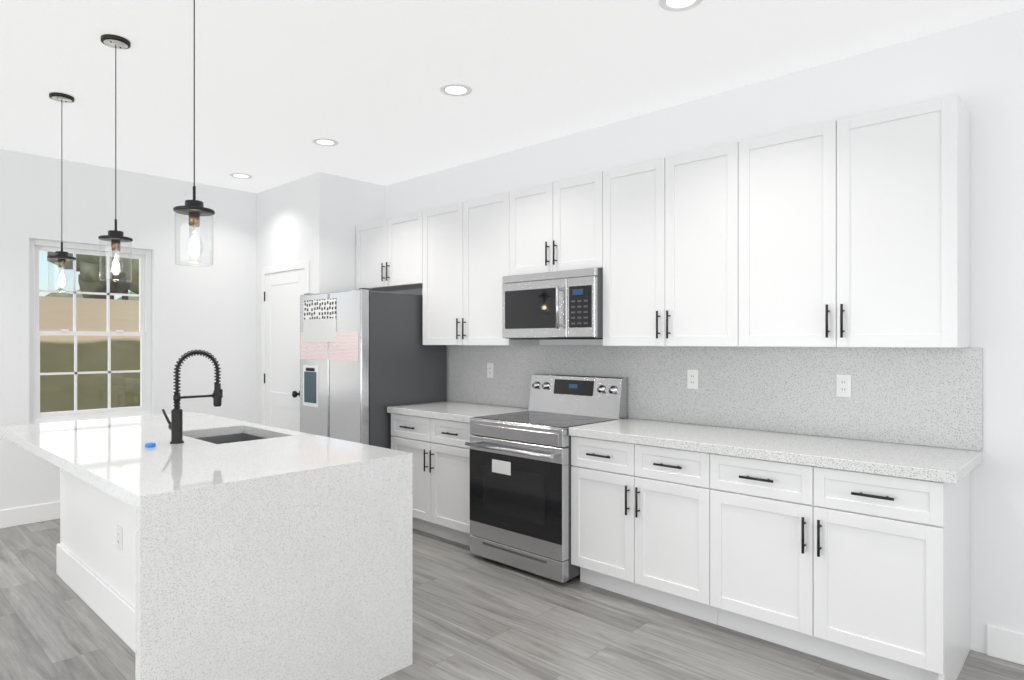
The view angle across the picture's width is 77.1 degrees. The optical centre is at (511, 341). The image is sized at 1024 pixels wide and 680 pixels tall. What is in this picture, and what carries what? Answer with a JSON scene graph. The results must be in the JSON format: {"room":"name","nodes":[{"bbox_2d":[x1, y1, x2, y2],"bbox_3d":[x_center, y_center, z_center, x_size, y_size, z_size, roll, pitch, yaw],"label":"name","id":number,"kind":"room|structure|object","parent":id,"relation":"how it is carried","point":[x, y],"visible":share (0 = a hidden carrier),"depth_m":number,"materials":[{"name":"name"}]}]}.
{"room":"kitchen","nodes":[
{"label":"kitchen","id":0,"kind":"room"},
{"bbox_2d":[0,149,256,509],"bbox_3d":[-4.428,-0.025,4.300,0.150,2.845,5.520,0,0,43],"label":"wall","id":1,"kind":"structure","parent":0,"point":[200,304],"depth_m":5.61,"materials":[{"name":"white paint"}]},
{"bbox_2d":[0,501,59,528],"bbox_3d":[-4.356,1.330,4.253,0.017,0.135,5.489,0,0,43],"label":"baseboard","id":2,"kind":"structure","parent":1,"relation":"attached to","point":[12,517],"depth_m":4.94,"materials":[{"name":"white paint"}]},
{"bbox_2d":[29,239,151,423],"bbox_3d":[-3.461,-0.067,5.313,0.125,1.470,0.880,0,0,43],"label":"window","id":3,"kind":"structure","parent":1,"relation":"in","point":[144,333],"depth_m":5.30,"materials":[{"name":"white plastic"}]},
{"bbox_2d":[257,172,384,423],"bbox_3d":[-1.885,-0.025,6.166,1.310,2.845,0.680,0,0,43],"label":"wall","id":4,"kind":"structure","parent":0,"point":[314,219],"depth_m":5.70,"materials":[{"name":"white paint"}]},
{"bbox_2d":[261,261,308,431],"bbox_3d":[-2.104,0.347,5.844,0.874,2.102,0.089,0,0,43],"label":"pantry door","id":5,"kind":"structure","parent":4,"relation":"in","point":[282,291],"depth_m":5.91,"materials":[{"name":"white paint"}]},
{"bbox_2d":[356,211,422,291],"bbox_3d":[-0.951,-0.752,5.510,0.929,0.576,0.358,0,0,43],"label":"upper cabinet","id":6,"kind":"object","parent":4,"relation":"attached to","point":[389,254],"visible":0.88,"depth_m":5.38,"materials":[{"name":"white paint"}]},
{"bbox_2d":[0,519,1023,679],"bbox_3d":[-0.849,1.428,1.414,9.320,0.060,6.500,0,0,43],"label":"floor","id":7,"kind":"structure","parent":0,"point":[475,617],"depth_m":3.06,"materials":[{"name":"wood"}]},
{"bbox_2d":[0,429,411,679],"bbox_3d":[-1.679,0.963,3.228,2.424,0.870,1.072,0,0,43],"label":"kitchen island","id":8,"kind":"object","parent":7,"relation":"on","point":[195,546],"depth_m":2.43,"materials":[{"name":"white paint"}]},
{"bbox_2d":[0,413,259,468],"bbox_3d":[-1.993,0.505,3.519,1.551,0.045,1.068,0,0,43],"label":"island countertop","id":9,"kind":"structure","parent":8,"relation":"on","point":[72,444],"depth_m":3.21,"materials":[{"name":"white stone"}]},
{"bbox_2d":[160,349,222,444],"bbox_3d":[-1.574,0.260,3.171,0.163,0.445,0.243,0,0,43],"label":"faucet","id":10,"kind":"object","parent":9,"relation":"on","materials":[{"name":"black metal"}]},
{"bbox_2d":[192,429,291,452],"bbox_3d":[-1.471,0.631,3.374,0.610,0.231,0.410,0,0,43],"label":"sink","id":11,"kind":"object","parent":9,"relation":"in","point":[239,438],"depth_m":3.56,"materials":[{"name":"grey metal"}]},
{"bbox_2d":[300,288,446,448],"bbox_3d":[-1.150,0.499,5.320,0.896,1.797,0.840,0,0,43],"label":"refrigerator","id":12,"kind":"object","parent":7,"relation":"on","point":[367,357],"visible":0.52,"depth_m":4.95,"materials":[{"name":"grey metal"}]},
{"bbox_2d":[391,413,470,545],"bbox_3d":[-0.372,0.967,4.758,0.939,0.862,0.664,0,0,43],"label":"base cabinet","id":13,"kind":"object","parent":7,"relation":"on","point":[439,449],"visible":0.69,"depth_m":4.50,"materials":[{"name":"white paint"}]},
{"bbox_2d":[465,374,626,582],"bbox_3d":[0.209,0.814,4.121,0.773,1.168,0.732,0,0,43],"label":"range","id":14,"kind":"object","parent":7,"relation":"on","point":[520,489],"visible":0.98,"depth_m":3.93,"materials":[{"name":"grey metal"}]},
{"bbox_2d":[571,436,717,624],"bbox_3d":[0.849,0.967,3.615,0.846,0.862,0.664,0,0,43],"label":"base cabinet","id":15,"kind":"object","parent":7,"relation":"on","point":[640,521],"visible":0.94,"depth_m":3.36,"materials":[{"name":"white paint"}]},
{"bbox_2d":[710,453,969,679],"bbox_3d":[1.505,0.967,2.999,0.950,0.862,0.664,0,0,43],"label":"base cabinet","id":16,"kind":"object","parent":7,"relation":"on","point":[867,572],"visible":0.94,"depth_m":2.73,"materials":[{"name":"white paint"}]},
{"bbox_2d":[387,401,982,483],"bbox_3d":[0.584,0.512,3.872,3.580,0.045,0.650,0,0,43],"label":"countertop","id":17,"kind":"structure","parent":16,"relation":"on","point":[940,464],"depth_m":3.09,"materials":[{"name":"stone"}]},
{"bbox_2d":[987,625,1023,664],"bbox_3d":[3.326,1.330,1.739,3.310,0.135,0.017,0,0,43],"label":"baseboard","id":18,"kind":"structure","parent":7,"relation":"on","point":[1005,644],"depth_m":2.82,"materials":[{"name":"white paint"}]},
{"bbox_2d":[0,0,1023,192],"bbox_3d":[-0.849,-1.477,1.414,9.320,0.060,6.500,0,0,43],"label":"ceiling","id":19,"kind":"structure","parent":0,"point":[280,85],"depth_m":3.42,"materials":[{"name":"white paint"}]},
{"bbox_2d":[47,92,75,292],"bbox_3d":[-2.652,-0.869,3.788,0.142,1.154,0.142,0,0,43],"label":"pendant light","id":20,"kind":"object","parent":19,"relation":"hanging from","point":[61,257],"visible":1,"depth_m":3.78,"materials":[{"name":"black"}]},
{"bbox_2d":[98,34,132,281],"bbox_3d":[-1.901,-0.869,3.084,0.142,1.154,0.142,0,0,43],"label":"pendant light","id":21,"kind":"object","parent":19,"relation":"hanging from","point":[115,237],"visible":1,"depth_m":3.08,"materials":[{"name":"black"}]},
{"bbox_2d":[173,0,214,265],"bbox_3d":[-1.200,-0.869,2.428,0.142,1.154,0.142,0,0,43],"label":"pendant light","id":22,"kind":"object","parent":19,"relation":"hanging from","point":[194,209],"visible":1,"depth_m":2.42,"materials":[{"name":"black"}]},
{"bbox_2d":[230,173,251,178],"bbox_3d":[-2.358,-1.443,5.595,0.184,0.006,0.184,0,0,43],"label":"recessed light","id":23,"kind":"object","parent":19,"relation":"in","point":[242,175],"visible":1,"depth_m":5.58,"materials":[{"name":"white paint"}]},
{"bbox_2d":[312,138,337,145],"bbox_3d":[-1.351,-1.443,4.652,0.184,0.006,0.184,0,0,43],"label":"recessed light","id":24,"kind":"object","parent":19,"relation":"in","point":[324,141],"visible":1,"depth_m":4.64,"materials":[{"name":"white paint"}]},
{"bbox_2d":[440,83,471,95],"bbox_3d":[-0.322,-1.443,3.688,0.184,0.006,0.184,0,0,43],"label":"recessed light","id":25,"kind":"object","parent":19,"relation":"in","point":[454,89],"visible":1,"depth_m":3.68,"materials":[{"name":"white paint"}]},
{"bbox_2d":[659,0,702,10],"bbox_3d":[0.715,-1.443,2.717,0.184,0.006,0.184,0,0,43],"label":"recessed light","id":26,"kind":"object","parent":19,"relation":"in","point":[675,5],"visible":1,"depth_m":2.75,"materials":[{"name":"white paint"}]},
{"bbox_2d":[385,8,1023,653],"bbox_3d":[1.322,-0.025,3.731,9.320,2.845,0.150,0,0,43],"label":"wall","id":27,"kind":"structure","parent":0,"point":[977,66],"depth_m":2.92,"materials":[{"name":"white paint"}]},
{"bbox_2d":[423,192,538,345],"bbox_3d":[-0.267,-0.507,4.869,0.942,1.066,0.358,0,0,43],"label":"upper cabinet","id":28,"kind":"object","parent":27,"relation":"attached to","point":[465,257],"visible":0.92,"depth_m":4.74,"materials":[{"name":"white paint"}]},
{"bbox_2d":[509,171,602,275],"bbox_3d":[0.363,-0.745,4.279,0.778,0.590,0.358,0,0,43],"label":"upper cabinet","id":29,"kind":"object","parent":27,"relation":"attached to","point":[556,226],"visible":0.65,"depth_m":4.14,"materials":[{"name":"white paint"}]},
{"bbox_2d":[502,267,602,339],"bbox_3d":[0.331,-0.232,4.245,0.775,0.432,0.447,0,0,43],"label":"microwave","id":30,"kind":"object","parent":29,"relation":"attached to","point":[563,304],"visible":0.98,"depth_m":4.07,"materials":[{"name":"grey metal"}]},
{"bbox_2d":[603,141,739,346],"bbox_3d":[0.958,-0.507,3.722,0.848,1.066,0.358,0,0,43],"label":"upper cabinet","id":31,"kind":"object","parent":27,"relation":"attached to","point":[670,250],"visible":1,"depth_m":3.58,"materials":[{"name":"white paint"}]},
{"bbox_2d":[450,345,982,450],"bbox_3d":[0.799,0.258,4.102,3.580,0.462,0.020,0,0,43],"label":"backsplash","id":32,"kind":"structure","parent":27,"relation":"attached to","point":[932,397],"depth_m":3.49,"materials":[{"name":"stone"}]},
{"bbox_2d":[487,363,493,377],"bbox_3d":[-0.169,0.223,4.988,0.070,0.114,0.008,0,0,43],"label":"outlet","id":33,"kind":"object","parent":32,"relation":"attached to","point":[490,370],"visible":1,"depth_m":4.98,"materials":[{"name":"white plastic"}]},
{"bbox_2d":[687,370,697,388],"bbox_3d":[1.074,0.223,3.824,0.070,0.114,0.008,0,0,43],"label":"outlet","id":34,"kind":"object","parent":32,"relation":"attached to","point":[692,379],"visible":1,"depth_m":3.82,"materials":[{"name":"white plastic"}]},
{"bbox_2d":[836,374,850,396],"bbox_3d":[1.680,0.223,3.256,0.070,0.114,0.008,0,0,43],"label":"outlet","id":35,"kind":"object","parent":32,"relation":"attached to","point":[843,385],"visible":1,"depth_m":3.26,"materials":[{"name":"white plastic"}]},
{"bbox_2d":[738,93,969,347],"bbox_3d":[1.613,-0.507,3.109,0.943,1.066,0.358,0,0,43],"label":"upper cabinet","id":36,"kind":"object","parent":27,"relation":"attached to","point":[853,231],"visible":1,"depth_m":2.94,"materials":[{"name":"white paint"}]},
{"label":"outside","id":37,"kind":"structure","parent":0,"visible":0},
{"bbox_2d":[39,296,139,412],"bbox_3d":[-27.451,0.123,23.727,60.000,3.050,70.000,0,0,43],"label":"ground","id":38,"kind":"structure","parent":37,"point":[120,308],"depth_m":11.36,"materials":[{"name":"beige plant"}]},
{"bbox_2d":[46,251,138,299],"bbox_3d":[-30.361,-7.084,46.992,56.538,13.602,143.450,0,0,43],"label":"trees","id":39,"kind":"object","parent":38,"relation":"on","point":[88,281],"depth_m":29.69,"materials":[{"name":"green plant"}]}
]}

